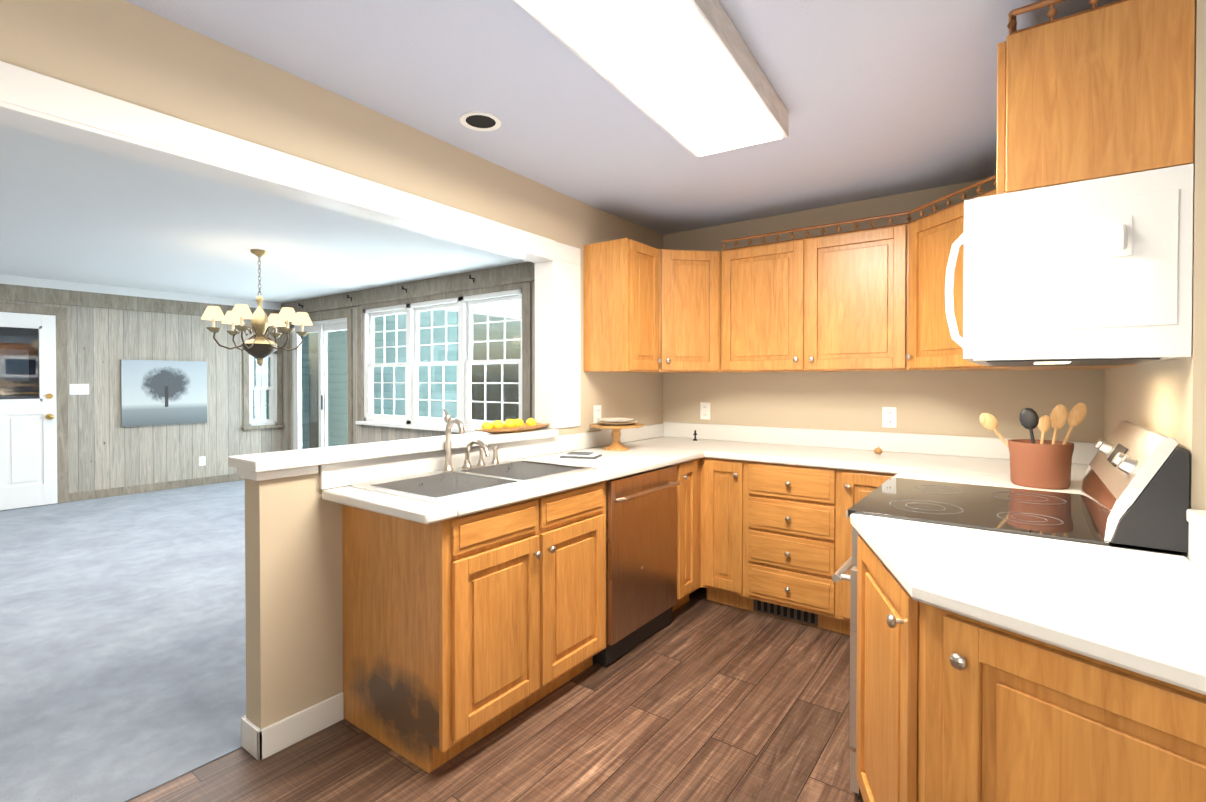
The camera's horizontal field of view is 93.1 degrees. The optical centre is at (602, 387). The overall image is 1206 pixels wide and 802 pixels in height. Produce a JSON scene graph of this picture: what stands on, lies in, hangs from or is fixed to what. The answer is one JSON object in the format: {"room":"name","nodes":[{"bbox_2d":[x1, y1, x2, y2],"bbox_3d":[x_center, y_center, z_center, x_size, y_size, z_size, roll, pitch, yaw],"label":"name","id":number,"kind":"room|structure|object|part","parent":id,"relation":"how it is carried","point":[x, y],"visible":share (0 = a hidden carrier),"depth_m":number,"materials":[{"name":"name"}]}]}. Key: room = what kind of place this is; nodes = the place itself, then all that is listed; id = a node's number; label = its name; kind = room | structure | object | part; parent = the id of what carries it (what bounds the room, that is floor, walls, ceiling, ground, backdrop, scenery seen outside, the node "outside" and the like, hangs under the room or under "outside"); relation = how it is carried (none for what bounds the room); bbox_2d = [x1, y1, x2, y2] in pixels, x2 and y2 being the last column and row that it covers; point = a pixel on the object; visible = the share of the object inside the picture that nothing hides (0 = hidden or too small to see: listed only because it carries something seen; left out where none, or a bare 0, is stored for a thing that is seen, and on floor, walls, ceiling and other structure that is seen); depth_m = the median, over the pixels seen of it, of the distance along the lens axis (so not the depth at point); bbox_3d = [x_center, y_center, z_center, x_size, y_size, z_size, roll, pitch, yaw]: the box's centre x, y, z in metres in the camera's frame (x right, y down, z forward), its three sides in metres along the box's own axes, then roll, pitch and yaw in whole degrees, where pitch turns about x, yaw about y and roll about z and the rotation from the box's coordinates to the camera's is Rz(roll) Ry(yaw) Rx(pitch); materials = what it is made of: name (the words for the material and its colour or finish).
{"room":"kitchen","nodes":[
{"label":"kitchen","id":0,"kind":"room"},
{"bbox_2d":[0,480,245,801],"bbox_3d":[-3.680,1.311,4.152,6.270,0.054,5.600,0,1,36],"label":"floor","id":1,"kind":"structure","parent":0,"point":[122,648],"depth_m":2.91,"materials":[{"name":"grey carpet"}]},
{"bbox_2d":[0,300,282,510],"bbox_3d":[-6.160,0.058,5.957,0.120,2.420,5.600,0,1,36],"label":"wall","id":2,"kind":"structure","parent":0,"point":[106,450],"depth_m":6.82,"materials":[{"name":"grey wood"}]},
{"bbox_2d":[0,312,57,509],"bbox_3d":[-6.122,0.246,5.795,0.127,2.024,0.852,0,1,36],"label":"entry door","id":3,"kind":"structure","parent":2,"relation":"in","point":[28,441],"depth_m":5.98,"materials":[{"name":"white paint"}]},
{"bbox_2d":[69,384,88,394],"bbox_3d":[-5.803,0.024,6.327,0.015,0.120,0.165,0,1,36],"label":"light switch","id":4,"kind":"object","parent":2,"relation":"attached to","point":[78,389],"visible":1,"depth_m":6.32,"materials":[{"name":"white plastic"}]},
{"bbox_2d":[120,360,206,426],"bbox_3d":[-5.327,0.067,6.958,0.034,0.780,0.860,0,1,36],"label":"framed picture","id":5,"kind":"object","parent":2,"relation":"attached to","point":[157,392],"visible":0.89,"depth_m":6.92,"materials":[{"name":"grey paper"}]},
{"bbox_2d":[199,456,205,465],"bbox_3d":[-5.114,0.943,7.283,0.009,0.120,0.075,0,1,36],"label":"outlet","id":6,"kind":"object","parent":2,"relation":"attached to","point":[202,460],"visible":1,"depth_m":7.28,"materials":[{"name":"white plastic"}]},
{"bbox_2d":[249,352,276,425],"bbox_3d":[-4.728,0.017,7.901,0.100,1.020,0.370,0,1,36],"label":"window","id":7,"kind":"structure","parent":2,"relation":"in","point":[272,399],"depth_m":7.93,"materials":[{"name":"white"}]},
{"bbox_3d":[-4.728,0.017,7.901,0.039,0.908,0.258,0,1,36],"label":"window glass","id":8,"kind":"part","parent":7,"relation":"part of","materials":[{"name":"clear glass"}]},
{"bbox_2d":[0,0,553,239],"bbox_3d":[-1.473,-0.948,1.579,0.284,0.470,4.100,0,1,36],"label":"wall","id":9,"kind":"structure","parent":0,"point":[124,50],"depth_m":1.89,"materials":[{"name":"beige paint"}]},
{"bbox_2d":[0,61,580,428],"bbox_3d":[-1.406,-0.279,1.686,0.318,1.070,4.340,0,1,36],"label":"door frame","id":10,"kind":"structure","parent":9,"relation":"attached to","point":[37,103],"depth_m":2.09,"materials":[{"name":"white paint"}]},
{"bbox_2d":[282,281,534,450],"bbox_3d":[-2.014,0.054,6.309,6.150,2.420,0.130,0,1,36],"label":"wall","id":11,"kind":"structure","parent":0,"point":[367,434],"depth_m":6.86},
{"bbox_2d":[0,262,534,503],"bbox_3d":[-3.670,0.077,4.051,6.150,2.416,5.470,0,1,36],"label":"trim","id":12,"kind":"structure","parent":11,"relation":"attached to","point":[59,292],"depth_m":6.38,"materials":[{"name":"white"}]},
{"bbox_2d":[292,317,347,449],"bbox_3d":[-3.691,0.191,7.524,1.450,2.120,0.105,0,1,36],"label":"door frame","id":13,"kind":"structure","parent":11,"relation":"attached to","point":[322,328],"depth_m":7.51,"materials":[{"name":"white"}]},
{"bbox_2d":[298,275,473,308],"bbox_3d":[-2.213,-1.070,6.271,4.512,0.070,0.055,0,1,36],"label":"curtain rod","id":14,"kind":"object","parent":11,"relation":"attached to","point":[402,289],"visible":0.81,"depth_m":6.26,"materials":[{"name":"black metal"}]},
{"bbox_2d":[355,289,521,432],"bbox_3d":[-1.797,-0.236,6.087,2.780,1.375,0.175,0,1,36],"label":"window","id":15,"kind":"structure","parent":11,"relation":"in","point":[464,343],"depth_m":6.08,"materials":[{"name":"white"}]},
{"bbox_2d":[245,191,662,728],"bbox_3d":[-0.429,0.089,3.169,0.120,2.420,2.800,0,1,36],"label":"wall","id":16,"kind":"structure","parent":0,"point":[293,595],"depth_m":2.15,"materials":[{"name":"beige paint"}]},
{"bbox_2d":[241,692,343,760],"bbox_3d":[-0.800,1.252,2.677,0.148,0.105,1.574,0,1,36],"label":"baseboard","id":17,"kind":"structure","parent":16,"relation":"attached to","point":[258,743],"depth_m":2.08,"materials":[{"name":"white wood"}]},
{"bbox_2d":[228,428,557,480],"bbox_3d":[-0.806,0.282,2.657,0.230,0.075,1.595,0,1,36],"label":"ledge","id":18,"kind":"structure","parent":16,"relation":"on","point":[272,465],"depth_m":2.25,"materials":[{"name":"white laminate"}]},
{"bbox_2d":[474,418,549,432],"bbox_3d":[-0.482,0.204,3.098,0.190,0.071,0.550,0,1,36],"label":"tray","id":19,"kind":"object","parent":18,"relation":"on","point":[512,425],"visible":0.98,"depth_m":3.03,"materials":[{"name":"brown wood"}]},
{"bbox_2d":[319,423,662,489],"bbox_3d":[-0.316,0.330,3.205,0.020,0.098,2.566,0,1,36],"label":"backsplash","id":20,"kind":"structure","parent":16,"relation":"attached to","point":[343,473],"depth_m":2.69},
{"bbox_2d":[594,405,600,422],"bbox_3d":[-0.033,0.174,3.599,0.009,0.120,0.075,0,1,36],"label":"electrical outlet","id":21,"kind":"object","parent":16,"relation":"attached to","point":[597,412],"visible":0.92,"depth_m":3.59,"materials":[{"name":"white plastic"}]},
{"bbox_2d":[584,238,663,372],"bbox_3d":[0.156,-0.480,3.529,0.387,0.770,0.403,0,1,36],"label":"upper cabinet","id":22,"kind":"object","parent":16,"relation":"attached to","point":[624,277],"depth_m":3.40,"materials":[{"name":"brown wood"}]},
{"bbox_2d":[127,587,863,801],"bbox_3d":[0.686,1.350,0.890,4.630,0.050,5.500,0,1,36],"label":"floor","id":23,"kind":"structure","parent":0,"point":[699,697],"depth_m":2.09,"materials":[{"name":"wood"}]},
{"bbox_2d":[593,465,679,665],"bbox_3d":[0.003,0.859,3.035,0.666,0.860,0.624,0,1,36],"label":"dishwasher","id":24,"kind":"object","parent":23,"relation":"on","point":[641,554],"visible":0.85,"depth_m":2.82,"materials":[{"name":"silver metal"}]},
{"bbox_2d":[583,454,714,611],"bbox_3d":[0.273,0.856,3.434,0.706,0.880,0.334,0,1,36],"label":"base cabinet","id":25,"kind":"object","parent":23,"relation":"on","point":[696,476],"depth_m":3.23,"materials":[{"name":"brown wood"}]},
{"bbox_2d":[322,446,702,525],"bbox_3d":[-0.236,0.403,2.765,0.641,0.039,1.950,0,1,36],"label":"countertop","id":26,"kind":"structure","parent":25,"relation":"on","point":[611,465],"depth_m":2.19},
{"bbox_2d":[442,408,498,471],"bbox_3d":[-0.570,0.236,2.653,0.184,0.280,0.330,0,1,36],"label":"kitchen faucet","id":27,"kind":"object","parent":26,"relation":"on","point":[448,451],"visible":1,"depth_m":2.57,"materials":[{"name":"silver metal"}]},
{"bbox_2d":[349,459,597,502],"bbox_3d":[-0.512,0.473,2.456,0.535,0.187,0.920,0,1,36],"label":"double-bowl sink","id":28,"kind":"object","parent":26,"relation":"in","point":[438,486],"visible":0.46,"depth_m":2.48,"materials":[{"name":"silver metal"}]},
{"bbox_2d":[560,452,601,458],"bbox_3d":[-0.118,0.368,3.106,0.200,0.022,0.140,0,1,16],"label":"cloth","id":29,"kind":"object","parent":26,"relation":"on","point":[586,455],"visible":0.98,"depth_m":3.06,"materials":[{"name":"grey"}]},
{"bbox_2d":[589,418,643,450],"bbox_3d":[0.080,0.283,3.443,0.330,0.184,0.330,0,1,36],"label":"cake stand","id":30,"kind":"object","parent":26,"relation":"on","point":[616,425],"visible":1,"depth_m":3.40,"materials":[{"name":"brown wood"}]},
{"bbox_2d":[715,458,746,609],"bbox_3d":[0.886,0.855,3.557,0.253,0.880,0.629,0,1,36],"label":"base cabinet","id":31,"kind":"object","parent":23,"relation":"on","point":[730,473],"depth_m":3.29,"materials":[{"name":"brown wood"}]},
{"bbox_2d":[747,458,854,612],"bbox_3d":[1.189,0.858,3.335,0.651,0.880,0.629,0,1,36],"label":"base cabinet","id":32,"kind":"object","parent":23,"relation":"on","point":[789,504],"depth_m":3.09,"materials":[{"name":"brown wood"}]},
{"bbox_2d":[621,438,1087,481],"bbox_3d":[1.266,0.398,3.268,2.468,0.039,0.638,0,1,36],"label":"countertop","id":33,"kind":"structure","parent":32,"relation":"on","point":[765,451],"depth_m":3.12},
{"bbox_2d":[874,446,881,453],"bbox_3d":[1.552,0.355,3.220,0.045,0.046,0.036,0,1,36],"label":"acorn","id":34,"kind":"object","parent":33,"relation":"on","point":[878,450],"visible":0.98,"depth_m":3.21,"materials":[{"name":"orange"}]},
{"bbox_2d":[855,470,894,503],"bbox_3d":[1.559,0.861,3.064,0.417,0.880,0.629,0,1,36],"label":"base cabinet","id":35,"kind":"object","parent":23,"relation":"on","point":[866,481],"depth_m":2.85,"materials":[{"name":"brown wood"}]},
{"bbox_2d":[887,466,1081,493],"bbox_3d":[1.646,0.408,2.355,0.775,0.039,0.385,0,1,36],"label":"countertop","id":36,"kind":"structure","parent":35,"relation":"on","point":[908,472],"depth_m":2.42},
{"bbox_2d":[980,403,1086,488],"bbox_3d":[1.705,0.223,2.276,0.339,0.330,0.208,0,1,36],"label":"utensil crock","id":37,"kind":"object","parent":36,"relation":"on","point":[1042,463],"visible":1,"depth_m":2.20,"materials":[{"name":"brown ceramic"}]},
{"bbox_2d":[763,610,1205,801],"bbox_3d":[0.876,0.881,1.248,0.746,0.880,0.771,0,1,36],"label":"base cabinet","id":38,"kind":"object","parent":23,"relation":"on","point":[995,666],"depth_m":1.05,"materials":[{"name":"brown wood"}]},
{"bbox_2d":[755,513,1205,713],"bbox_3d":[0.860,0.420,1.248,0.779,0.039,0.791,0,1,36],"label":"countertop","id":39,"kind":"structure","parent":38,"relation":"on","point":[1131,622],"depth_m":1.17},
{"bbox_2d":[832,421,1189,799],"bbox_3d":[1.284,0.705,1.907,0.820,1.176,0.758,0,1,36],"label":"range","id":40,"kind":"object","parent":23,"relation":"on","point":[1134,495],"visible":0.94,"depth_m":1.67,"materials":[{"name":"black glass"}]},
{"bbox_2d":[0,0,1118,302],"bbox_3d":[-1.813,-1.156,2.756,10.900,0.080,5.600,0,1,36],"label":"ceiling","id":41,"kind":"structure","parent":0,"point":[880,98],"depth_m":2.59,"materials":[{"name":"grey paint"}]},
{"bbox_2d":[201,249,312,365],"bbox_3d":[-2.875,-0.656,4.780,0.788,0.965,0.788,0,1,36],"label":"dining chandelier","id":42,"kind":"object","parent":41,"relation":"hanging from","point":[259,346],"visible":1,"depth_m":4.72,"materials":[{"name":"gold metal"}]},
{"bbox_2d":[460,111,500,130],"bbox_3d":[-0.511,-1.109,2.385,0.170,0.006,0.170,0,1,36],"label":"recessed light","id":43,"kind":"object","parent":41,"relation":"in","point":[480,121],"visible":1,"depth_m":2.38,"materials":[{"name":"white metal"}]},
{"bbox_2d":[514,0,787,156],"bbox_3d":[0.215,-1.050,1.822,0.400,0.109,1.385,0,1,32],"label":"fluorescent ceiling light","id":44,"kind":"object","parent":41,"relation":"attached to","point":[689,75],"visible":1,"depth_m":1.77,"materials":[{"name":"white plastic"}]},
{"bbox_2d":[663,179,1104,442],"bbox_3d":[2.265,0.091,3.030,4.630,2.420,0.160,0,1,36],"label":"wall","id":45,"kind":"structure","parent":0,"point":[953,403],"depth_m":3.41,"materials":[{"name":"beige paint"}]},
{"bbox_2d":[664,240,727,372],"bbox_3d":[0.521,-0.483,3.778,0.681,0.770,0.681,0,1,36],"label":"upper cabinet","id":46,"kind":"object","parent":45,"relation":"attached to","point":[695,281],"depth_m":3.59,"materials":[{"name":"brown wood"}]},
{"bbox_2d":[700,402,709,419],"bbox_3d":[0.726,0.169,4.053,0.075,0.120,0.009,0,1,36],"label":"outlet","id":47,"kind":"object","parent":45,"relation":"attached to","point":[704,410],"visible":1,"depth_m":4.05,"materials":[{"name":"white plastic"}]},
{"bbox_2d":[728,220,871,372],"bbox_3d":[1.254,-0.484,3.422,1.177,0.780,0.387,0,1,36],"label":"upper cabinet","id":48,"kind":"object","parent":45,"relation":"attached to","point":[801,304],"depth_m":3.32,"materials":[{"name":"brown wood"}]},
{"bbox_2d":[663,422,1097,465],"bbox_3d":[1.448,0.320,3.516,2.468,0.110,0.022,0,1,36],"label":"backsplash","id":49,"kind":"structure","parent":45,"relation":"attached to","point":[1084,452],"depth_m":3.43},
{"bbox_2d":[882,407,896,427],"bbox_3d":[1.682,0.177,3.352,0.075,0.120,0.009,0,1,36],"label":"outlet","id":50,"kind":"object","parent":45,"relation":"attached to","point":[889,417],"visible":1,"depth_m":3.35,"materials":[{"name":"white plastic"}]},
{"bbox_2d":[868,180,1109,371],"bbox_3d":[1.851,-0.476,2.711,0.878,0.780,0.828,0,1,36],"label":"upper cabinet","id":51,"kind":"object","parent":45,"relation":"attached to","point":[908,328],"depth_m":2.93,"materials":[{"name":"brown wood"}]},
{"bbox_2d":[1104,0,1205,556],"bbox_3d":[2.742,0.108,1.477,2.023,2.420,1.780,0,1,36],"label":"wall","id":52,"kind":"structure","parent":0,"point":[1166,397],"depth_m":1.36,"materials":[{"name":"beige paint"}]},
{"bbox_2d":[980,178,1137,370],"bbox_3d":[1.767,-0.471,2.223,0.436,0.780,0.309,0,1,36],"label":"upper cabinet","id":53,"kind":"object","parent":52,"relation":"attached to","point":[982,367],"depth_m":2.49,"materials":[{"name":"brown wood"}]},
{"bbox_2d":[988,0,1194,195],"bbox_3d":[1.470,-0.757,1.772,0.386,0.438,0.762,0,1,36],"label":"upper cabinet","id":54,"kind":"object","parent":52,"relation":"attached to","point":[1102,91],"depth_m":1.45,"materials":[{"name":"brown wood"}]},
{"bbox_3d":[1.083,-0.949,2.501,1.877,0.191,1.483,0,1,36],"label":"gallery rail mount","id":55,"kind":"part","parent":54,"relation":"part of","materials":[{"name":"brown wood"}]},
{"bbox_2d":[945,163,1193,366],"bbox_3d":[1.402,-0.304,1.804,0.526,0.462,0.794,0,1,36],"label":"microwave","id":56,"kind":"object","parent":54,"relation":"attached to","point":[1095,272],"visible":1,"depth_m":1.48,"materials":[{"name":"white plastic"}]},
{"bbox_2d":[1034,362,1069,363],"bbox_3d":[1.323,-0.071,1.685,0.080,0.002,0.160,0,1,36],"label":"lamp","id":57,"kind":"object","parent":56,"relation":"attached to","point":[1051,362],"visible":1,"depth_m":1.64,"materials":[{"name":"white plastic"}]},
{"bbox_2d":[1187,523,1205,573],"bbox_3d":[0.524,0.837,-0.200,0.448,1.000,3.560,0,1,36],"label":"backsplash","id":58,"kind":"structure","parent":0,"point":[1196,554],"depth_m":1.30,"materials":[{"name":"white"}]},
{"bbox_2d":[1186,509,1205,533],"bbox_3d":[0.526,0.322,-0.208,0.462,0.030,3.558,0,1,36],"label":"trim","id":59,"kind":"structure","parent":58,"relation":"on","point":[1196,518],"depth_m":1.30,"materials":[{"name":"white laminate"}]},
{"label":"outside","id":60,"kind":"structure","parent":0,"visible":0},
{"bbox_2d":[253,307,457,448],"bbox_3d":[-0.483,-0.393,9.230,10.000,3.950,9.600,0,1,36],"label":"window panes","id":61,"kind":"structure","parent":60,"point":[436,394],"depth_m":8.68,"materials":[{"name":"green"}]}
]}

